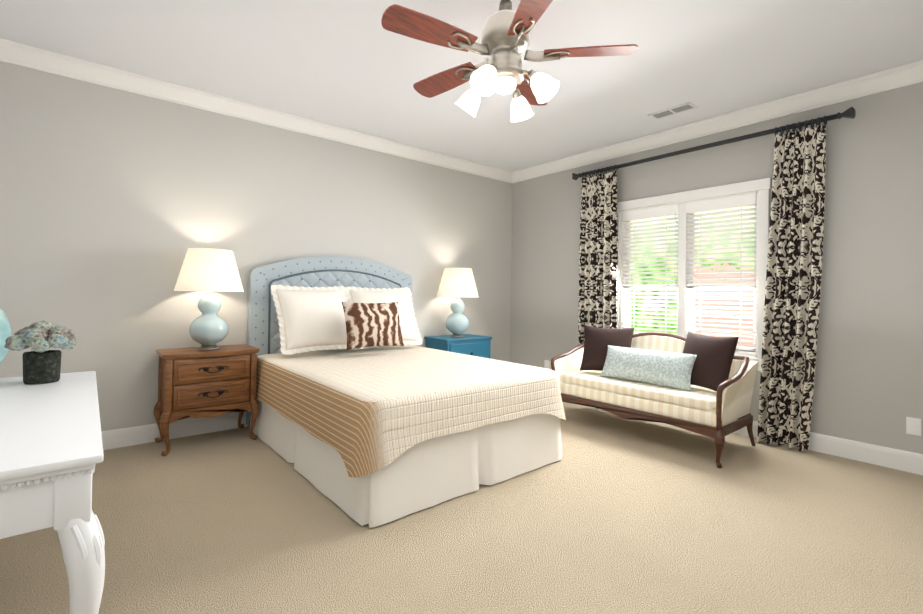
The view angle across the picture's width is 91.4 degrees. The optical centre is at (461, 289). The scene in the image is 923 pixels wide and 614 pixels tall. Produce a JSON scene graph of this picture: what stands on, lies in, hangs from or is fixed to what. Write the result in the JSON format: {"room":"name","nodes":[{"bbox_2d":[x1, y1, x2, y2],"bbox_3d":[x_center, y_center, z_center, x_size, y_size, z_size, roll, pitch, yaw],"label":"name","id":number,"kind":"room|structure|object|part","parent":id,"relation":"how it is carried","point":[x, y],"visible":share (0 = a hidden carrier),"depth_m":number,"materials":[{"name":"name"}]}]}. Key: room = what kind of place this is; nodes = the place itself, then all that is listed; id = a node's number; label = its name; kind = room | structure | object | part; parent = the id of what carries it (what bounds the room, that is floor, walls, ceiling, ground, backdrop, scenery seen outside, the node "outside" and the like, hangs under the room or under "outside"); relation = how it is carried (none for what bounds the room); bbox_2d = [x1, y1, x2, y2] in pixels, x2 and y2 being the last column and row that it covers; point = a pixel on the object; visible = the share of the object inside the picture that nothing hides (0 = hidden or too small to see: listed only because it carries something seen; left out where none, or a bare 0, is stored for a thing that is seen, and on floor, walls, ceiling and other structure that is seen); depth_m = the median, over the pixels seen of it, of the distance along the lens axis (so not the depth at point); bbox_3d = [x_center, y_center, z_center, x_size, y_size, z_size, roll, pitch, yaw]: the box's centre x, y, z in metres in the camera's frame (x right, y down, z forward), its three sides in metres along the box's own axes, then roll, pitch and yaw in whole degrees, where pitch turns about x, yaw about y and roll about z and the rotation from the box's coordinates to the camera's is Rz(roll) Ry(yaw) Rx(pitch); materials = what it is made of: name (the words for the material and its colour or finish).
{"room":"bedroom","nodes":[
{"label":"bedroom","id":0,"kind":"room"},
{"bbox_2d":[0,61,511,430],"bbox_3d":[-1.277,-0.184,4.418,5.180,2.740,0.140,1,-1,-40],"label":"wall","id":1,"kind":"structure","parent":0,"point":[115,204],"depth_m":3.50,"materials":[{"name":"grey paint"}]},
{"bbox_2d":[101,411,246,449],"bbox_3d":[-1.247,1.119,4.342,4.830,0.135,0.015,1,-1,-40],"label":"baseboard","id":2,"kind":"structure","parent":1,"relation":"attached to","point":[123,437],"depth_m":3.51,"materials":[{"name":"white wood"}]},
{"bbox_2d":[0,38,511,181],"bbox_3d":[-1.189,-1.494,4.340,4.710,0.117,0.087,1,-1,-40],"label":"crown molding","id":3,"kind":"structure","parent":1,"relation":"attached to","point":[27,56],"depth_m":3.65,"materials":[{"name":"white wood"}]},
{"bbox_2d":[0,402,922,613],"bbox_3d":[0.345,1.239,2.427,5.180,0.100,5.280,1,-1,-40],"label":"floor","id":4,"kind":"structure","parent":0,"point":[609,513],"depth_m":2.14,"materials":[{"name":"carpet"}]},
{"bbox_2d":[0,371,104,613],"bbox_3d":[-1.572,0.778,1.445,0.637,0.769,1.457,1,-1,-40],"label":"desk","id":5,"kind":"object","parent":4,"relation":"on","point":[51,450],"visible":1,"depth_m":1.08,"materials":[{"name":"white wood"}]},
{"bbox_2d":[0,308,10,363],"bbox_3d":[-2.062,0.187,1.831,0.307,0.407,0.289,1,-1,-40],"label":"lamp","id":6,"kind":"object","parent":5,"relation":"on","point":[5,330],"visible":0.77,"depth_m":1.99,"materials":[{"name":"blue ceramic"}]},
{"bbox_2d":[4,321,77,384],"bbox_3d":[-1.781,0.264,1.913,0.226,0.261,0.213,1,-1,-40],"label":"flower pot","id":7,"kind":"object","parent":5,"relation":"on","point":[41,363],"visible":1,"depth_m":1.87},
{"bbox_2d":[154,344,259,455],"bbox_3d":[-1.956,0.818,3.472,0.653,0.709,0.443,1,-1,-40],"label":"nightstand","id":8,"kind":"object","parent":4,"relation":"on","point":[193,382],"visible":1,"depth_m":3.33,"materials":[{"name":"brown wood"}]},
{"bbox_2d":[174,248,243,349],"bbox_3d":[-1.943,0.072,3.476,0.472,0.780,0.472,1,-1,-40],"label":"lamp","id":9,"kind":"object","parent":8,"relation":"on","point":[209,269],"visible":1,"depth_m":3.36,"materials":[{"name":"blue ceramic"}]},
{"bbox_3d":[-1.940,-0.143,3.478,0.472,0.320,0.472,1,-1,-40],"label":"lamp shade","id":10,"kind":"part","parent":9,"relation":"part of","materials":[{"name":"white fabric"}]},
{"bbox_2d":[246,256,565,527],"bbox_3d":[-0.521,0.434,3.505,1.662,1.492,2.192,1,-1,-40],"label":"bed","id":11,"kind":"object","parent":4,"relation":"on","point":[371,414],"visible":0.98,"depth_m":2.91,"materials":[{"name":"white fabric"}]},
{"bbox_3d":[-1.181,0.427,4.333,1.620,1.480,0.075,1,-1,-40],"label":"headboard","id":12,"kind":"part","parent":11,"relation":"part of","materials":[{"name":"blue fabric"}]},
{"bbox_3d":[-1.150,0.280,4.301,1.320,0.915,0.020,1,-1,-40],"label":"headboard panel","id":13,"kind":"part","parent":11,"relation":"part of","materials":[{"name":"blue"}]},
{"bbox_2d":[342,302,403,349],"bbox_3d":[-0.738,0.298,3.788,0.520,0.400,0.160,1,-19,-36],"label":"fur pillow","id":14,"kind":"object","parent":11,"relation":"on","point":[367,324],"depth_m":3.71,"materials":[{"name":"brown fur"}]},
{"bbox_2d":[424,334,491,358],"bbox_3d":[-0.028,0.872,5.047,0.650,0.675,0.456,1,-1,-40],"label":"nightstand","id":15,"kind":"object","parent":4,"relation":"on","point":[474,345],"visible":0.31,"depth_m":4.92,"materials":[{"name":"teal paint"}]},
{"bbox_2d":[437,267,478,336],"bbox_3d":[-0.043,0.143,5.053,0.472,0.780,0.472,1,-1,-40],"label":"lamp","id":16,"kind":"object","parent":15,"relation":"on","point":[458,282],"visible":1,"depth_m":4.93,"materials":[{"name":"blue ceramic"}]},
{"bbox_3d":[-0.041,-0.072,5.055,0.472,0.320,0.472,1,-1,-40],"label":"lamp shade","id":17,"kind":"part","parent":16,"relation":"part of","materials":[{"name":"white fabric"}]},
{"bbox_2d":[550,325,757,467],"bbox_3d":[1.563,0.785,3.840,0.760,0.880,1.540,1,-1,-40],"label":"sofa","id":18,"kind":"object","parent":4,"relation":"on","point":[700,384],"visible":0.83,"depth_m":3.52,"materials":[{"name":"beige fabric"}]},
{"bbox_2d":[580,325,634,370],"bbox_3d":[1.337,0.554,4.146,0.460,0.440,0.170,0,-19,30],"label":"pillow","id":19,"kind":"object","parent":18,"relation":"on","point":[597,341],"depth_m":4.11,"materials":[{"name":"brown fabric"}]},
{"bbox_2d":[682,331,738,390],"bbox_3d":[1.887,0.555,3.485,0.170,0.440,0.460,20,-7,-19],"label":"pillow","id":20,"kind":"object","parent":18,"relation":"on","point":[712,356],"depth_m":3.38,"materials":[{"name":"brown fabric"}]},
{"bbox_2d":[0,0,922,171],"bbox_3d":[0.384,-1.600,2.455,5.180,0.100,5.280,1,-1,-40],"label":"ceiling","id":21,"kind":"structure","parent":0,"point":[354,65],"depth_m":2.99,"materials":[{"name":"white paint"}]},
{"bbox_2d":[381,0,638,121],"bbox_3d":[0.183,-1.225,2.260,1.219,0.658,1.213,1,-1,-40],"label":"fan","id":22,"kind":"object","parent":21,"relation":"hanging from","point":[505,39],"visible":1,"depth_m":2.17,"materials":[{"name":"brown wood"}]},
{"bbox_3d":[0.215,-0.970,2.250,0.535,0.149,0.535,1,-1,-40],"label":"glass","id":23,"kind":"part","parent":22,"relation":"part of","materials":[{"name":"white glass"}]},
{"bbox_2d":[647,102,697,119],"bbox_3d":[1.796,-1.514,3.835,0.160,0.008,0.360,1,-1,-40],"label":"ceiling vent","id":24,"kind":"object","parent":21,"relation":"in","point":[678,109],"visible":1,"depth_m":3.83,"materials":[{"name":"white metal"}]},
{"bbox_2d":[510,82,922,453],"bbox_3d":[2.303,-0.139,4.050,0.140,2.740,5.000,1,-1,-40],"label":"wall","id":25,"kind":"structure","parent":0,"point":[868,382],"depth_m":3.33,"materials":[{"name":"grey paint"}]},
{"bbox_2d":[544,360,548,368],"bbox_3d":[1.031,0.918,5.439,0.008,0.115,0.072,1,-1,-40],"label":"electrical outlet","id":26,"kind":"object","parent":25,"relation":"attached to","point":[546,364],"visible":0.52,"depth_m":5.44,"materials":[{"name":"white paint"}]},
{"bbox_2d":[617,178,770,370],"bbox_3d":[2.099,-0.118,4.258,0.190,1.582,1.460,1,-1,-40],"label":"window","id":27,"kind":"structure","parent":25,"relation":"in","point":[760,188],"depth_m":4.21,"materials":[{"name":"white wood"}]},
{"bbox_2d":[622,194,756,354],"bbox_3d":[2.087,-0.124,4.248,0.060,1.350,1.222,1,-1,-40],"label":"window blinds","id":28,"kind":"object","parent":27,"relation":"attached to","point":[721,204],"visible":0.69,"depth_m":4.13,"materials":[{"name":"white plastic"}]},
{"bbox_2d":[674,210,675,286],"bbox_3d":[2.027,-0.385,4.276,0.013,0.730,0.007,1,-1,-40],"label":"wand","id":29,"kind":"object","parent":28,"relation":"hanging from","point":[674,249],"visible":1,"depth_m":4.28,"materials":[{"name":"white plastic"}]},
{"bbox_2d":[572,107,855,450],"bbox_3d":[2.027,-0.041,4.133,0.176,2.509,2.420,1,-1,-40],"label":"curtains","id":30,"kind":"object","parent":25,"relation":"attached to","point":[792,294],"visible":0.9,"depth_m":3.51,"materials":[{"name":"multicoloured fabric"}]},
{"bbox_3d":[1.445,-0.004,4.788,0.118,2.433,0.447,1,-1,-40],"label":"curtain panel","id":31,"kind":"part","parent":30,"relation":"part of","materials":[{"name":"black fabric"}]},
{"bbox_3d":[2.534,-0.002,3.478,0.115,2.433,0.426,1,-1,-40],"label":"curtain panel","id":32,"kind":"part","parent":30,"relation":"part of","materials":[{"name":"black fabric"}]},
{"bbox_2d":[508,60,922,182],"bbox_3d":[2.233,-1.451,3.990,0.087,0.117,4.998,1,-1,-40],"label":"crown molding","id":33,"kind":"structure","parent":25,"relation":"attached to","point":[911,73],"depth_m":3.77,"materials":[{"name":"white wood"}]},
{"bbox_2d":[722,419,922,474],"bbox_3d":[2.225,1.163,3.987,0.015,0.135,4.998,1,-1,-40],"label":"baseboard","id":34,"kind":"structure","parent":25,"relation":"attached to","point":[901,460],"depth_m":3.21,"materials":[{"name":"white wood"}]},
{"bbox_2d":[906,417,920,435],"bbox_3d":[3.037,0.922,3.024,0.008,0.115,0.072,1,-1,-40],"label":"electrical outlet","id":35,"kind":"object","parent":25,"relation":"attached to","point":[913,426],"visible":1,"depth_m":3.02,"materials":[{"name":"white paint"}]},
{"label":"outside","id":36,"kind":"structure","parent":0,"visible":0},
{"bbox_2d":[630,206,754,347],"bbox_3d":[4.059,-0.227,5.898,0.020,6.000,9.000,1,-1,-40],"label":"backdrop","id":37,"kind":"structure","parent":36,"point":[711,313],"depth_m":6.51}
]}

